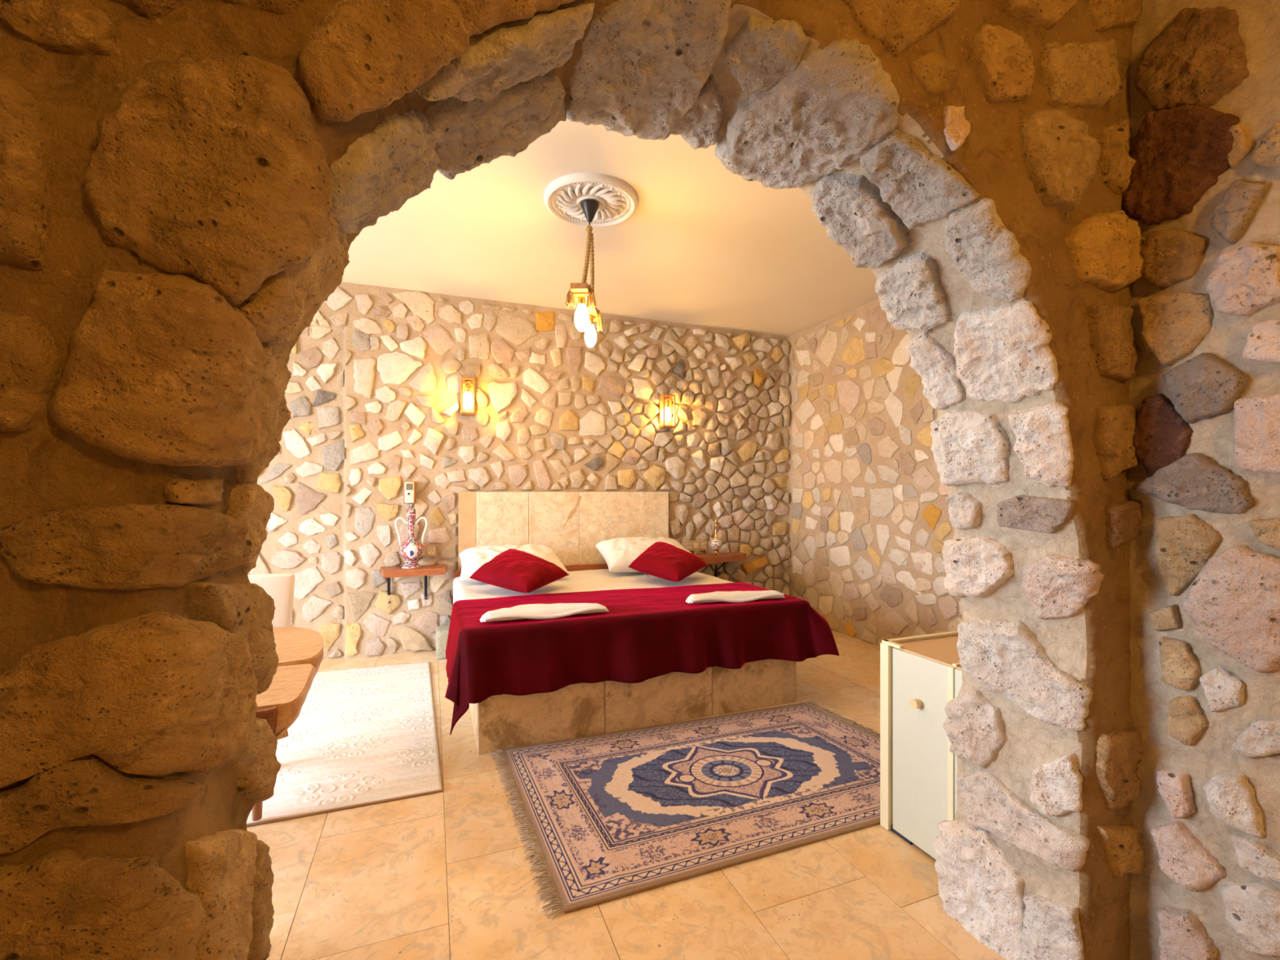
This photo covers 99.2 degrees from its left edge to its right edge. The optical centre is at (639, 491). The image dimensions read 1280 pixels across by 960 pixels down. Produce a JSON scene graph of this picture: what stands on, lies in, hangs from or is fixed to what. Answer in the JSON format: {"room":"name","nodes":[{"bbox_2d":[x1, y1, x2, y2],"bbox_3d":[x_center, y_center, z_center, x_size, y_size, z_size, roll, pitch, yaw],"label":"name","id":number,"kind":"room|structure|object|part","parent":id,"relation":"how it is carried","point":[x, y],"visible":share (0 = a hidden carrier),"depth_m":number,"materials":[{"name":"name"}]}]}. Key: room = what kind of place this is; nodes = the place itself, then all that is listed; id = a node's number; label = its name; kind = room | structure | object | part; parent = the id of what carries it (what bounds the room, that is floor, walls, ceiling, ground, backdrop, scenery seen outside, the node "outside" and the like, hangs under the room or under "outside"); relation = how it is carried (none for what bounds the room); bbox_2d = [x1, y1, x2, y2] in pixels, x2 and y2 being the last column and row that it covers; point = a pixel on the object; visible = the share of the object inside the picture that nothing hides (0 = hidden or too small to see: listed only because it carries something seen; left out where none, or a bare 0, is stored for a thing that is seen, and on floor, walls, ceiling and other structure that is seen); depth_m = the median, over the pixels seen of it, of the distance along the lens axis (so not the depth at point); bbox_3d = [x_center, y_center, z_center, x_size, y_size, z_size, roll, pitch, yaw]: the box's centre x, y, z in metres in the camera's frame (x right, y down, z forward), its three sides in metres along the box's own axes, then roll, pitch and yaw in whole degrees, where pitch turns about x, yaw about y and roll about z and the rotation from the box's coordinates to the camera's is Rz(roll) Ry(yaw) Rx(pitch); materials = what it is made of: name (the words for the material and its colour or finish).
{"room":"hotel room","nodes":[
{"label":"hotel room","id":0,"kind":"room"},
{"bbox_2d":[247,281,791,659],"bbox_3d":[-1.672,-0.165,4.599,7.370,3.130,0.374,0,0,-21],"label":"wall","id":1,"kind":"structure","parent":0,"point":[372,393],"depth_m":4.58,"materials":[{"name":"beige stone"}]},
{"bbox_2d":[403,481,416,503],"bbox_3d":[-1.840,0.004,4.360,0.094,0.176,0.070,0,0,-21],"label":"thermostat","id":2,"kind":"object","parent":1,"relation":"attached to","point":[409,487],"visible":1,"depth_m":4.33,"materials":[{"name":"white plastic"}]},
{"bbox_3d":[-1.836,0.005,4.341,0.069,0.166,0.026,0,0,-21],"label":"casing","id":3,"kind":"part","parent":2,"relation":"part of","materials":[{"name":"white plastic"}]},
{"bbox_2d":[380,564,446,603],"bbox_3d":[-1.783,0.739,4.295,0.495,0.288,0.262,0,0,-21],"label":"wall shelf","id":4,"kind":"object","parent":1,"relation":"attached to","point":[387,572],"visible":0.99,"depth_m":4.23,"materials":[{"name":"brown wood"}]},
{"bbox_2d":[395,504,427,568],"bbox_3d":[-1.795,0.345,4.281,0.185,0.500,0.184,0,0,20],"label":"vase","id":5,"kind":"object","parent":4,"relation":"on","point":[411,549],"visible":1,"depth_m":4.25,"materials":[{"name":"ceramic"}]},
{"bbox_3d":[-1.861,0.304,4.256,0.099,0.218,0.017,0,0,-21],"label":"handle","id":6,"kind":"part","parent":5,"relation":"part of","materials":[{"name":"white ceramic"}]},
{"bbox_3d":[-1.795,0.140,4.281,0.072,0.087,0.072,0,0,-21],"label":"lid","id":7,"kind":"part","parent":5,"relation":"part of","materials":[{"name":"ceramic"}]},
{"bbox_3d":[-1.730,0.304,4.306,0.099,0.218,0.017,0,0,-21],"label":"handle","id":8,"kind":"part","parent":5,"relation":"part of","materials":[{"name":"white ceramic"}]},
{"bbox_2d":[419,545,435,557],"bbox_3d":[-1.724,0.481,4.427,0.117,0.092,0.038,0,0,-21],"label":"wall socket","id":9,"kind":"object","parent":1,"relation":"attached to","point":[428,550],"visible":0.35,"depth_m":4.41,"materials":[{"name":"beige plastic"}]},
{"bbox_2d":[460,376,475,416],"bbox_3d":[-1.416,-0.784,4.485,0.108,0.305,0.100,0,0,-21],"label":"wall lamp","id":10,"kind":"object","parent":1,"relation":"attached to","point":[467,384],"visible":1,"depth_m":4.47,"materials":[{"name":"yellow glass"}]},
{"bbox_3d":[-1.446,-0.784,4.426,0.011,0.269,0.011,0,0,-21],"label":"post","id":11,"kind":"part","parent":10,"relation":"part of","materials":[{"name":"brown wood"}]},
{"bbox_3d":[-1.416,-0.754,4.485,0.068,0.141,0.068,0,0,-21],"label":"bulb","id":12,"kind":"part","parent":10,"relation":"part of","materials":[{"name":"beige glass"}]},
{"bbox_2d":[464,385,471,391],"bbox_3d":[-1.416,-0.846,4.485,0.048,0.048,0.048,0,0,-21],"label":"bulb socket","id":13,"kind":"object","parent":10,"relation":"attached to","point":[467,388],"depth_m":4.47,"materials":[{"name":"gold metal"}]},
{"bbox_3d":[-1.355,-0.784,4.461,0.011,0.269,0.011,0,0,-21],"label":"post","id":14,"kind":"part","parent":10,"relation":"part of","materials":[{"name":"brown wood"}]},
{"bbox_2d":[458,492,668,570],"bbox_3d":[-0.616,0.350,4.829,1.883,0.700,0.041,0,0,-21],"label":"headboard","id":15,"kind":"object","parent":1,"relation":"attached to","point":[571,524],"visible":0.6,"depth_m":4.78,"materials":[{"name":"stone"}]},
{"bbox_2d":[659,393,675,428],"bbox_3d":[0.258,-0.756,5.127,0.118,0.307,0.100,0,0,-21],"label":"wall lamp","id":16,"kind":"object","parent":1,"relation":"attached to","point":[665,400],"visible":1,"depth_m":5.11,"materials":[{"name":"yellow glass"}]},
{"bbox_3d":[0.224,-0.756,5.066,0.011,0.271,0.011,0,0,-21],"label":"post","id":17,"kind":"part","parent":16,"relation":"part of","materials":[{"name":"brown wood"}]},
{"bbox_3d":[0.258,-0.728,5.127,0.068,0.141,0.068,0,0,-21],"label":"bulb","id":18,"kind":"part","parent":16,"relation":"part of","materials":[{"name":"beige glass"}]},
{"bbox_2d":[665,401,670,407],"bbox_3d":[0.258,-0.819,5.127,0.048,0.048,0.048,0,0,-21],"label":"bulb socket","id":19,"kind":"object","parent":16,"relation":"attached to","point":[667,403],"depth_m":5.11,"materials":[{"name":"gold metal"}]},
{"bbox_3d":[0.324,-0.756,5.105,0.011,0.271,0.011,0,0,-21],"label":"post","id":20,"kind":"part","parent":16,"relation":"part of","materials":[{"name":"brown wood"}]},
{"bbox_2d":[684,540,706,551],"bbox_3d":[0.531,0.521,5.291,0.238,0.098,0.038,0,0,-21],"label":"wall socket","id":21,"kind":"object","parent":1,"relation":"attached to","point":[691,545],"visible":0.96,"depth_m":5.28,"materials":[{"name":"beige plastic"}]},
{"bbox_2d":[686,542,691,548],"bbox_3d":[0.472,0.522,5.255,0.054,0.054,0.007,0,0,-21],"label":"socket","id":22,"kind":"object","parent":21,"relation":"attached to","point":[688,544],"depth_m":5.25,"materials":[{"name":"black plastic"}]},
{"bbox_2d":[701,542,706,548],"bbox_3d":[0.620,0.522,5.312,0.054,0.054,0.007,0,0,-21],"label":"socket","id":23,"kind":"object","parent":21,"relation":"attached to","point":[703,544],"depth_m":5.31,"materials":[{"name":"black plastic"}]},
{"bbox_2d":[693,551,746,577],"bbox_3d":[0.737,0.750,5.214,0.631,0.300,0.360,0,0,-21],"label":"wall shelf","id":24,"kind":"object","parent":1,"relation":"attached to","point":[707,557],"visible":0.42,"depth_m":5.14,"materials":[{"name":"brown wood"}]},
{"bbox_2d":[709,520,722,555],"bbox_3d":[0.721,0.427,5.181,0.114,0.345,0.114,0,0,20],"label":"ewer","id":25,"kind":"object","parent":24,"relation":"on","point":[715,544],"visible":1,"depth_m":5.16,"materials":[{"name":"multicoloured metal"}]},
{"bbox_2d":[0,0,1146,959],"bbox_3d":[-0.230,-0.115,1.047,6.764,3.070,0.509,0,0,-21],"label":"wall","id":26,"kind":"structure","parent":0,"point":[185,185],"depth_m":0.89,"materials":[{"name":"stone"}]},
{"bbox_2d":[342,118,878,336],"bbox_3d":[-1.041,-1.690,2.884,7.520,0.120,4.028,0,0,-21],"label":"ceiling","id":27,"kind":"structure","parent":0,"point":[705,244],"depth_m":3.60,"materials":[{"name":"paint"}]},
{"bbox_2d":[543,173,638,226],"bbox_3d":[-0.272,-1.612,3.045,0.524,0.037,0.524,0,0,-21],"label":"ceiling rose","id":28,"kind":"object","parent":27,"relation":"attached to","point":[618,201],"visible":0.91,"depth_m":2.98,"materials":[{"name":"paint"}]},
{"bbox_2d":[564,199,603,347],"bbox_3d":[-0.302,-1.227,3.075,0.166,0.746,0.540,0,0,3],"label":"pendant lamp","id":29,"kind":"object","parent":28,"relation":"hanging from","point":[587,313],"visible":1,"depth_m":2.98,"materials":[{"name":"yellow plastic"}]},
{"bbox_2d":[576,296,586,304],"bbox_3d":[-0.310,-1.021,2.906,0.056,0.050,0.056,0,0,-21],"label":"bulb socket","id":30,"kind":"object","parent":29,"relation":"attached to","point":[581,300],"depth_m":2.89,"materials":[{"name":"gold metal"}]},
{"bbox_3d":[-0.310,-0.927,2.906,0.080,0.146,0.080,0,0,-21],"label":"bulb","id":31,"kind":"part","parent":29,"relation":"part of","materials":[{"name":"beige glass"}]},
{"bbox_3d":[-0.294,-0.928,3.245,0.072,0.136,0.072,0,0,-21],"label":"bulb","id":32,"kind":"part","parent":29,"relation":"part of","materials":[{"name":"beige glass"}]},
{"bbox_2d":[588,315,595,324],"bbox_3d":[-0.294,-1.017,3.245,0.050,0.046,0.050,0,0,-21],"label":"bulb socket","id":33,"kind":"object","parent":29,"relation":"attached to","point":[592,318],"depth_m":3.23,"materials":[{"name":"gold metal"}]},
{"bbox_2d":[246,630,1007,959],"bbox_3d":[-0.453,1.360,1.350,7.520,0.120,7.846,0,0,-21],"label":"floor","id":34,"kind":"structure","parent":0,"point":[446,874],"depth_m":1.78,"materials":[{"name":"tile"}]},
{"bbox_2d":[255,626,323,739],"bbox_3d":[-1.544,0.924,1.675,1.030,0.752,0.985,0,0,-21],"label":"table","id":35,"kind":"object","parent":34,"relation":"on","point":[300,651],"visible":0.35,"depth_m":1.64,"materials":[{"name":"brown wood"}]},
{"bbox_2d":[246,662,443,826],"bbox_3d":[-1.817,1.292,3.060,1.306,0.015,2.032,0,0,-21],"label":"rug","id":36,"kind":"object","parent":34,"relation":"on","point":[361,736],"visible":0.6,"depth_m":2.77,"materials":[{"name":"beige fabric"}]},
{"bbox_2d":[247,573,295,821],"bbox_3d":[-1.778,0.838,2.314,0.459,0.891,0.594,0,0,-21],"label":"dining chair","id":37,"kind":"object","parent":36,"relation":"on","point":[280,586],"visible":0.09,"depth_m":2.54,"materials":[{"name":"white leather"}]},
{"bbox_3d":[-1.500,1.093,2.140,0.050,0.371,0.052,0,0,-21],"label":"leg","id":38,"kind":"part","parent":37,"relation":"part of","materials":[{"name":"brown wood"}]},
{"bbox_3d":[-1.856,0.616,2.502,0.444,0.445,0.189,0,0,-21],"label":"backrest","id":39,"kind":"part","parent":37,"relation":"part of","materials":[{"name":"white leather"}]},
{"bbox_2d":[435,625,449,658],"bbox_3d":[-1.526,1.188,4.331,0.177,0.225,0.186,0,0,-21],"label":"stone block","id":40,"kind":"object","parent":34,"relation":"on","point":[442,632],"visible":0.53,"depth_m":4.23,"materials":[{"name":"beige stone"}]},
{"bbox_2d":[453,563,795,754],"bbox_3d":[-0.288,0.973,3.936,1.949,0.655,1.944,0,0,-21],"label":"bed","id":41,"kind":"object","parent":34,"relation":"on","point":[500,722],"visible":0.24,"depth_m":2.98,"materials":[{"name":"tile"}]},
{"bbox_3d":[-0.913,1.137,3.030,0.030,0.325,0.637,0,0,-21],"label":"panel","id":42,"kind":"part","parent":41,"relation":"part of","materials":[{"name":"stone"}]},
{"bbox_3d":[-0.620,0.748,4.783,1.935,0.205,0.037,0,0,-21],"label":"head rail","id":43,"kind":"part","parent":41,"relation":"part of","materials":[{"name":"brown wood"}]},
{"bbox_3d":[-0.501,1.137,2.829,0.653,0.325,0.030,0,0,-21],"label":"panel","id":44,"kind":"part","parent":41,"relation":"part of","materials":[{"name":"stone"}]},
{"bbox_2d":[453,568,733,603],"bbox_3d":[-0.248,0.828,3.906,2.009,0.292,1.849,0,0,-21],"label":"mattress","id":45,"kind":"object","parent":41,"relation":"on","point":[601,579],"visible":0.2,"depth_m":4.05,"materials":[{"name":"white fabric"}]},
{"bbox_2d":[458,543,569,581],"bbox_3d":[-1.004,0.543,4.276,0.815,0.241,0.465,0,0,-21],"label":"pillow","id":46,"kind":"object","parent":45,"relation":"on","point":[471,558],"visible":0.54,"depth_m":4.21,"materials":[{"name":"white fabric"}]},
{"bbox_2d":[469,548,568,592],"bbox_3d":[-0.850,0.535,3.776,0.636,0.226,0.528,0,0,29],"label":"cushion","id":47,"kind":"object","parent":45,"relation":"on","point":[515,570],"visible":1,"depth_m":3.65,"materials":[{"name":"fabric"}]},
{"bbox_2d":[444,582,839,735],"bbox_3d":[0.002,0.922,3.318,2.250,0.507,0.922,0,0,-19],"label":"blanket","id":48,"kind":"object","parent":45,"relation":"on","point":[645,633],"visible":0.81,"depth_m":2.98,"materials":[{"name":"fabric"}]},
{"bbox_2d":[480,603,608,622],"bbox_3d":[-0.539,0.644,3.011,0.681,0.056,0.329,0,0,-21],"label":"towel","id":49,"kind":"object","parent":48,"relation":"on","point":[554,611],"visible":1,"depth_m":2.90,"materials":[{"name":"white fabric"}]},
{"bbox_2d":[685,590,785,603],"bbox_3d":[0.565,0.645,3.415,0.642,0.054,0.259,0,0,-16],"label":"towel","id":50,"kind":"object","parent":48,"relation":"on","point":[717,596],"visible":1,"depth_m":3.31,"materials":[{"name":"white fabric"}]},
{"bbox_2d":[595,536,692,572],"bbox_3d":[0.067,0.527,4.700,0.850,0.263,0.470,0,0,-21],"label":"pillow","id":51,"kind":"object","parent":45,"relation":"on","point":[619,553],"visible":0.5,"depth_m":4.56,"materials":[{"name":"white fabric"}]},
{"bbox_2d":[627,542,707,582],"bbox_3d":[0.199,0.525,4.189,0.486,0.232,0.691,0,0,26],"label":"cushion","id":52,"kind":"object","parent":45,"relation":"on","point":[663,560],"visible":1,"depth_m":4.06,"materials":[{"name":"fabric"}]},
{"bbox_3d":[0.111,1.137,3.063,0.650,0.325,0.030,0,0,-21],"label":"panel","id":53,"kind":"part","parent":41,"relation":"part of","materials":[{"name":"stone"}]},
{"bbox_3d":[0.690,1.137,3.285,0.585,0.325,0.030,0,0,-21],"label":"panel","id":54,"kind":"part","parent":41,"relation":"part of","materials":[{"name":"stone"}]},
{"bbox_2d":[491,701,879,919],"bbox_3d":[0.413,1.292,2.544,2.043,0.016,1.183,0,0,-21],"label":"patterned rug","id":55,"kind":"object","parent":34,"relation":"on","point":[611,815],"visible":0.86,"depth_m":2.32,"materials":[{"name":"fabric"}]},
{"bbox_2d":[880,631,962,859],"bbox_3d":[1.209,0.939,2.040,0.481,0.722,0.351,0,0,-21],"label":"base cabinet","id":56,"kind":"object","parent":34,"relation":"on","point":[919,675],"visible":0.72,"depth_m":1.99,"materials":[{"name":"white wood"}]},
{"bbox_3d":[0.996,0.763,1.964,0.028,0.033,0.033,0,0,-21],"label":"knob","id":57,"kind":"part","parent":56,"relation":"part of","materials":[{"name":"brown wood"}]},
{"bbox_3d":[1.017,0.941,1.976,0.020,0.690,0.238,0,0,-21],"label":"door","id":58,"kind":"part","parent":56,"relation":"part of","materials":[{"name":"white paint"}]},
{"bbox_3d":[1.076,0.941,1.822,0.020,0.690,0.039,0,0,-21],"label":"panel","id":59,"kind":"part","parent":56,"relation":"part of","materials":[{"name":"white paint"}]},
{"bbox_2d":[788,298,963,646],"bbox_3d":[2.270,-0.165,4.207,0.289,3.130,3.928,0,0,-21],"label":"wall","id":60,"kind":"structure","parent":0,"point":[870,524],"depth_m":4.72,"materials":[{"name":"beige stone"}]},
{"bbox_2d":[1121,0,1279,959],"bbox_3d":[1.935,-0.138,-0.020,0.281,3.075,3.377,0,0,-21],"label":"wall","id":61,"kind":"structure","parent":0,"point":[1202,193],"depth_m":1.27,"materials":[{"name":"stone"}]}
]}

